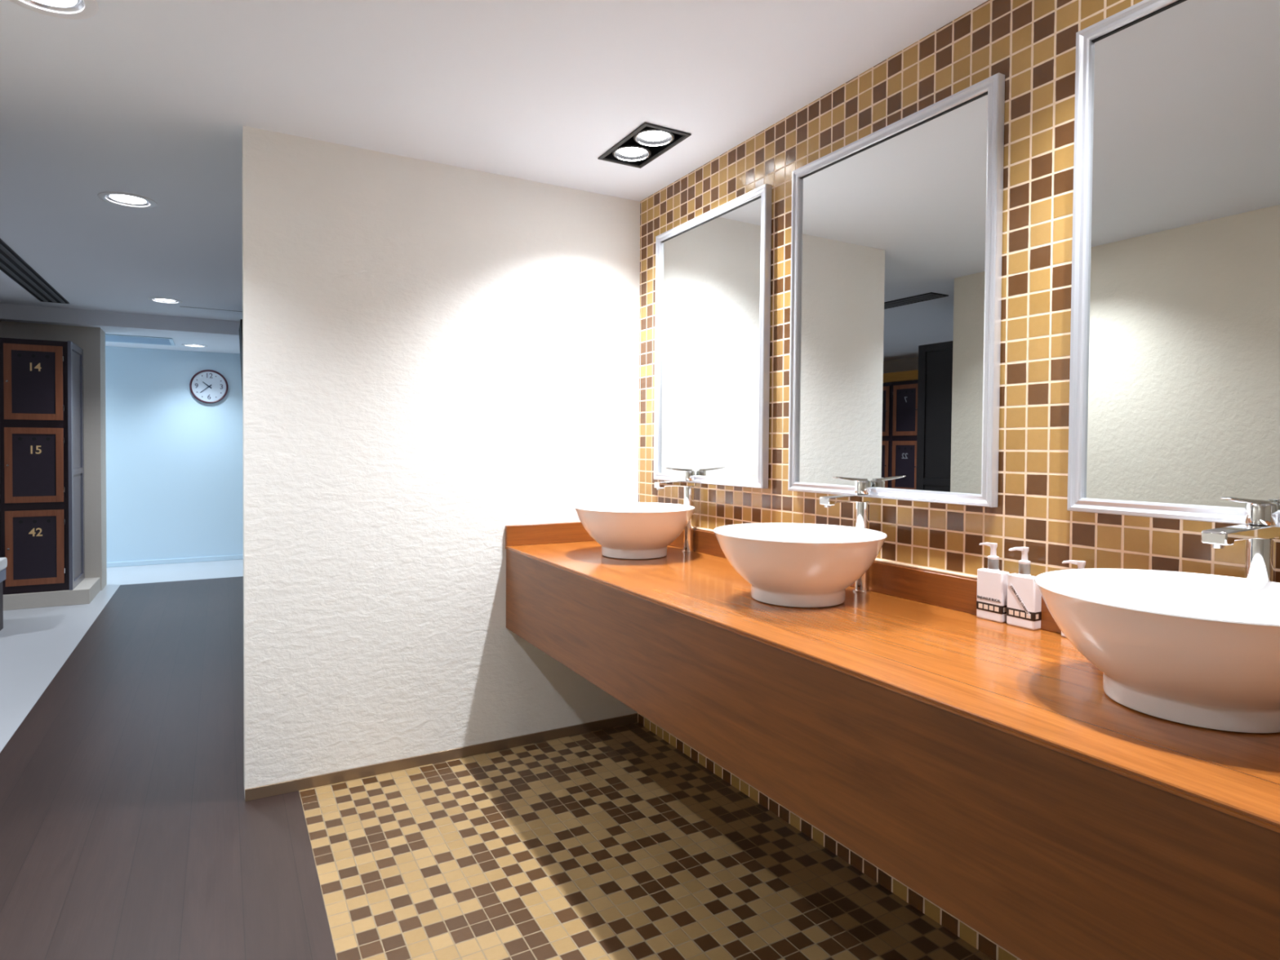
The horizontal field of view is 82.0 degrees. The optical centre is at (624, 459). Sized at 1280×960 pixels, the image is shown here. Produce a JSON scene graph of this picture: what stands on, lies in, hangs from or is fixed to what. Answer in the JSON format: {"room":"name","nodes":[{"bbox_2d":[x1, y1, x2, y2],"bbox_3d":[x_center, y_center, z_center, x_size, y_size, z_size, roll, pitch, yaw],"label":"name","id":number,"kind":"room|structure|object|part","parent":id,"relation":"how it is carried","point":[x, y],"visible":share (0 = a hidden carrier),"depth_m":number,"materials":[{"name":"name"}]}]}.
{"room":"changing room","nodes":[
{"label":"changing room","id":0,"kind":"room"},
{"bbox_2d":[0,320,106,590],"bbox_3d":[-5.927,0.002,5.789,3.000,2.275,0.320,0,1,-29],"label":"wall","id":1,"kind":"structure","parent":0,"point":[91,340],"depth_m":6.34,"materials":[{"name":"grey paint"}]},
{"bbox_2d":[3,577,100,610],"bbox_3d":[-5.673,1.089,5.426,2.890,0.118,0.600,0,1,-29],"label":"trim","id":2,"kind":"structure","parent":1,"relation":"attached to","point":[84,593],"depth_m":5.76,"materials":[{"name":"grey paint"}]},
{"bbox_2d":[67,341,84,590],"bbox_3d":[-4.504,0.045,6.045,0.022,1.960,0.591,0,1,-29],"label":"end panel","id":3,"kind":"object","parent":2,"relation":"on","point":[75,353],"visible":1,"depth_m":6.02,"materials":[{"name":"metal"}]},
{"bbox_2d":[0,302,239,353],"bbox_3d":[-5.523,-1.337,6.707,4.600,0.375,1.870,0,1,-29],"label":"ceiling","id":4,"kind":"structure","parent":0,"point":[220,335],"depth_m":6.47,"materials":[{"name":"paint"}]},
{"bbox_2d":[105,333,175,346],"bbox_3d":[-4.807,-1.144,6.962,0.920,0.010,0.540,0,1,-29],"label":"ceiling vent","id":5,"kind":"object","parent":4,"relation":"in","point":[108,337],"visible":0.56,"depth_m":7.03,"materials":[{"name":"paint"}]},
{"bbox_3d":[-4.807,-1.145,6.961,0.860,0.008,0.480,0,1,-29],"label":"louvre panel","id":6,"kind":"part","parent":5,"relation":"part of","materials":[{"name":"grey metal"}]},
{"bbox_2d":[182,343,208,347],"bbox_3d":[-4.360,-1.180,7.460,0.230,0.062,0.230,0,1,-29],"label":"recessed light","id":7,"kind":"object","parent":4,"relation":"in","point":[184,344],"visible":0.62,"depth_m":7.49,"materials":[{"name":"white"}]},
{"bbox_2d":[0,576,337,959],"bbox_3d":[-1.776,1.280,2.669,1.050,0.120,9.650,0,1,-29],"label":"floor","id":8,"kind":"structure","parent":0,"point":[129,831],"depth_m":2.53,"materials":[{"name":"grey wood"}]},
{"bbox_2d":[105,346,243,562],"bbox_3d":[-5.872,-0.088,7.351,4.600,2.400,0.150,0,1,-29],"label":"wall","id":9,"kind":"structure","parent":0,"point":[175,459],"depth_m":7.84,"materials":[{"name":"blue paint"}]},
{"bbox_2d":[106,555,243,567],"bbox_3d":[-5.928,1.089,7.253,4.000,0.050,0.012,0,1,-29],"label":"baseboard","id":10,"kind":"structure","parent":9,"relation":"attached to","point":[230,557],"depth_m":7.86,"materials":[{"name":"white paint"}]},
{"bbox_2d":[189,369,228,403],"bbox_3d":[-4.508,-0.791,7.978,0.366,0.366,0.038,0,1,-29],"label":"wall clock","id":11,"kind":"object","parent":9,"relation":"attached to","point":[206,386],"visible":1,"depth_m":7.97,"materials":[{"name":"white plastic"}]},
{"bbox_2d":[241,125,639,801],"bbox_3d":[-0.678,0.019,3.063,1.617,2.400,0.148,0,1,-29],"label":"wall","id":12,"kind":"structure","parent":0,"point":[438,358],"depth_m":2.90,"materials":[{"name":"white paint"}]},
{"bbox_2d":[653,183,772,488],"bbox_3d":[0.318,-0.434,2.890,0.034,1.059,0.738,0,1,-29],"label":"wall mirror","id":13,"kind":"object","parent":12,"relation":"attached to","point":[713,308],"visible":1,"depth_m":2.83,"materials":[{"name":"silver metal"}]},
{"bbox_2d":[668,528,1061,633],"bbox_3d":[0.863,0.347,1.917,0.019,0.087,3.328,0,1,-29],"label":"backsplash","id":14,"kind":"structure","parent":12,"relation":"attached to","point":[940,589],"depth_m":2.01,"materials":[{"name":"brown wood"}]},
{"bbox_2d":[787,72,1004,507],"bbox_3d":[0.736,-0.418,2.127,0.034,1.059,0.738,0,1,-29],"label":"wall mirror","id":15,"kind":"object","parent":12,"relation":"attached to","point":[895,288],"visible":1,"depth_m":2.05,"materials":[{"name":"silver metal"}]},
{"bbox_2d":[1066,0,1279,527],"bbox_3d":[1.180,-0.408,1.319,0.034,1.059,0.738,0,1,-29],"label":"wall mirror","id":16,"kind":"object","parent":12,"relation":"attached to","point":[1175,373],"visible":0.98,"depth_m":1.47,"materials":[{"name":"silver metal"}]},
{"bbox_2d":[0,0,987,321],"bbox_3d":[-2.301,-1.298,2.030,5.750,0.250,9.430,0,1,-29],"label":"ceiling","id":17,"kind":"structure","parent":0,"point":[153,100],"depth_m":2.35,"materials":[{"name":"paint"}]},
{"bbox_2d":[0,238,69,303],"bbox_3d":[-3.618,-1.215,4.190,0.184,0.008,3.784,0,1,-29],"label":"ceiling vent","id":18,"kind":"object","parent":17,"relation":"in","point":[11,264],"visible":1,"depth_m":4.95,"materials":[{"name":"black metal"}]},
{"bbox_2d":[8,0,98,19],"bbox_3d":[-1.451,-1.188,1.831,0.230,0.062,0.230,0,1,-29],"label":"recessed light","id":19,"kind":"object","parent":17,"relation":"in","point":[64,9],"visible":1,"depth_m":1.90,"materials":[{"name":"white"}]},
{"bbox_2d":[97,191,157,208],"bbox_3d":[-2.291,-1.221,3.394,0.230,0.062,0.230,0,1,-29],"label":"recessed light","id":20,"kind":"object","parent":17,"relation":"in","point":[120,198],"visible":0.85,"depth_m":3.41,"materials":[{"name":"white"}]},
{"bbox_2d":[148,297,182,303],"bbox_3d":[-3.602,-1.270,5.770,0.230,0.062,0.230,0,1,-29],"label":"recessed light","id":21,"kind":"object","parent":17,"relation":"in","point":[166,300],"visible":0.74,"depth_m":5.79,"materials":[{"name":"white"}]},
{"bbox_2d":[179,306,242,311],"bbox_3d":[-3.385,-1.251,6.146,0.570,0.004,0.006,0,1,-29],"label":"trim","id":22,"kind":"structure","parent":17,"relation":"attached to","point":[180,306],"depth_m":6.11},
{"bbox_2d":[597,122,691,168],"bbox_3d":[0.066,-1.196,2.751,0.193,0.061,0.364,0,1,-29],"label":"spotlight","id":23,"kind":"object","parent":17,"relation":"attached to","point":[647,142],"visible":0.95,"depth_m":2.76,"materials":[{"name":"black metal"}]},
{"bbox_2d":[0,559,992,959],"bbox_3d":[-2.833,1.270,2.859,5.600,0.120,11.000,0,1,-29],"label":"floor","id":24,"kind":"structure","parent":0,"point":[613,843],"depth_m":2.27,"materials":[{"name":"tile"}]},
{"bbox_2d":[0,484,0,557],"bbox_3d":[-5.060,0.049,5.724,0.418,1.957,0.609,0,1,-29],"label":"tall cabinet","id":25,"kind":"object","parent":24,"relation":"on","point":[0,485],"visible":0.02,"depth_m":5.60,"materials":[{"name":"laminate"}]},
{"bbox_2d":[0,557,7,630],"bbox_3d":[-4.834,0.923,4.560,1.500,0.490,0.400,0,1,-29],"label":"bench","id":26,"kind":"object","parent":24,"relation":"on","point":[3,561],"visible":1,"depth_m":5.02,"materials":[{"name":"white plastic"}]},
{"bbox_2d":[0,557,7,571],"bbox_3d":[-4.832,0.715,4.556,1.500,0.075,0.400,0,1,-29],"label":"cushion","id":27,"kind":"object","parent":26,"relation":"on","point":[3,561],"depth_m":5.00,"materials":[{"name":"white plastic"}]},
{"bbox_2d":[0,337,69,594],"bbox_3d":[-4.692,0.048,5.926,0.418,1.957,0.609,0,1,-29],"label":"lockers","id":28,"kind":"object","parent":24,"relation":"on","point":[34,440],"visible":0.98,"depth_m":5.68,"materials":[{"name":"laminate"}]},
{"bbox_3d":[-4.551,-0.594,5.666,0.361,0.577,0.005,0,1,-29],"label":"door frame","id":29,"kind":"part","parent":28,"relation":"part of","materials":[{"name":"brown wood"}]},
{"bbox_3d":[-4.555,0.044,5.677,0.361,0.577,0.005,0,1,-29],"label":"door frame","id":30,"kind":"part","parent":28,"relation":"part of","materials":[{"name":"brown wood"}]},
{"bbox_3d":[-4.559,0.681,5.688,0.361,0.577,0.005,0,1,-29],"label":"door frame","id":31,"kind":"part","parent":28,"relation":"part of","materials":[{"name":"brown wood"}]},
{"bbox_3d":[-4.556,-0.594,5.675,0.359,0.575,0.016,0,1,-29],"label":"door","id":32,"kind":"part","parent":28,"relation":"part of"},
{"bbox_3d":[-4.560,0.043,5.686,0.359,0.575,0.016,0,1,-29],"label":"door","id":33,"kind":"part","parent":28,"relation":"part of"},
{"bbox_3d":[-4.564,0.681,5.697,0.359,0.575,0.016,0,1,-29],"label":"door","id":34,"kind":"part","parent":28,"relation":"part of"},
{"bbox_2d":[636,0,1279,959],"bbox_3d":[1.234,0.120,1.415,0.150,2.520,4.900,0,1,-29],"label":"wall tile","id":35,"kind":"structure","parent":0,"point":[1032,43],"depth_m":1.82,"materials":[{"name":"tile"}]},
{"bbox_2d":[505,521,1279,959],"bbox_3d":[0.583,0.517,1.779,0.644,0.441,3.349,0,1,-29],"label":"countertop","id":36,"kind":"structure","parent":35,"relation":"attached to","point":[989,769],"depth_m":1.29,"materials":[{"name":"orange wood"}]},
{"bbox_2d":[573,502,694,559],"bbox_3d":[0.036,0.276,2.849,0.467,0.186,0.467,0,1,-29],"label":"vessel basin","id":37,"kind":"object","parent":36,"relation":"in","point":[623,530],"visible":1,"depth_m":2.71,"materials":[{"name":"white ceramic"}]},
{"bbox_2d":[653,467,695,552],"bbox_3d":[0.201,0.200,2.918,0.178,0.338,0.053,0,1,-29],"label":"mixer tap","id":38,"kind":"object","parent":36,"relation":"on","point":[688,482],"visible":0.99,"depth_m":2.93,"materials":[{"name":"silver metal"}]},
{"bbox_3d":[0.199,0.097,2.915,0.173,0.028,0.039,0,1,-29],"label":"spout","id":39,"kind":"part","parent":38,"relation":"part of","materials":[{"name":"silver metal"}]},
{"bbox_3d":[0.209,0.039,2.920,0.127,0.016,0.016,0,1,-29],"label":"lever","id":40,"kind":"part","parent":38,"relation":"part of","materials":[{"name":"silver metal"}]},
{"bbox_2d":[713,522,887,607],"bbox_3d":[0.479,0.292,2.042,0.467,0.186,0.467,0,1,-29],"label":"vessel basin","id":41,"kind":"object","parent":36,"relation":"in","point":[793,565],"visible":1,"depth_m":1.91,"materials":[{"name":"white ceramic"}]},
{"bbox_2d":[819,475,872,592],"bbox_3d":[0.639,0.216,2.120,0.178,0.338,0.053,0,1,-29],"label":"mixer tap","id":42,"kind":"object","parent":36,"relation":"on","point":[862,497],"visible":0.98,"depth_m":2.13,"materials":[{"name":"silver metal"}]},
{"bbox_3d":[0.637,0.114,2.117,0.173,0.028,0.039,0,1,-29],"label":"spout","id":43,"kind":"part","parent":42,"relation":"part of","materials":[{"name":"silver metal"}]},
{"bbox_3d":[0.648,0.055,2.121,0.127,0.016,0.016,0,1,-29],"label":"lever","id":44,"kind":"part","parent":42,"relation":"part of","materials":[{"name":"silver metal"}]},
{"bbox_2d":[976,542,1009,622],"bbox_3d":[0.900,0.298,1.802,0.032,0.188,0.072,0,1,-29],"label":"pump bottle","id":45,"kind":"object","parent":36,"relation":"on","point":[992,582],"visible":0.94,"depth_m":1.79,"materials":[{"name":"white plastic"}]},
{"bbox_2d":[1006,546,1041,630],"bbox_3d":[0.931,0.300,1.727,0.050,0.188,0.071,0,1,-29],"label":"pump bottle","id":46,"kind":"object","parent":36,"relation":"on","point":[1024,608],"visible":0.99,"depth_m":1.72,"materials":[{"name":"white plastic"}]},
{"bbox_2d":[1061,560,1085,637],"bbox_3d":[1.003,0.310,1.621,0.032,0.173,0.071,0,1,-29],"label":"pump bottle","id":47,"kind":"object","parent":36,"relation":"on","point":[1081,564],"visible":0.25,"depth_m":1.62,"materials":[{"name":"white plastic"}]},
{"bbox_2d":[1034,568,1279,733],"bbox_3d":[0.937,0.310,1.207,0.467,0.186,0.467,0,1,-29],"label":"vessel basin","id":48,"kind":"object","parent":36,"relation":"in","point":[1199,650],"visible":1,"depth_m":1.12,"materials":[{"name":"white ceramic"}]},
{"bbox_2d":[1200,496,1279,591],"bbox_3d":[1.088,0.234,1.301,0.178,0.338,0.053,0,1,-25],"label":"mixer tap","id":49,"kind":"object","parent":36,"relation":"on","point":[1261,530],"visible":0.66,"depth_m":1.31,"materials":[{"name":"silver metal"}]},
{"bbox_3d":[1.086,0.131,1.298,0.173,0.028,0.039,0,1,-25],"label":"spout","id":50,"kind":"part","parent":49,"relation":"part of","materials":[{"name":"silver metal"}]},
{"bbox_3d":[1.097,0.072,1.302,0.127,0.016,0.016,0,1,-25],"label":"lever","id":51,"kind":"part","parent":49,"relation":"part of","materials":[{"name":"silver metal"}]},
{"bbox_3d":[-2.526,-0.037,5.618,0.400,2.400,6.110,0,1,-29],"label":"wall","id":52,"kind":"structure","parent":0,"visible":0},
{"bbox_2d":[239,319,242,390],"bbox_3d":[-3.187,-0.825,6.248,0.148,0.626,0.640,0,1,-29],"label":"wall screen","id":53,"kind":"object","parent":52,"relation":"attached to","point":[241,320],"visible":0.23,"depth_m":6.15,"materials":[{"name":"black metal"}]}
]}

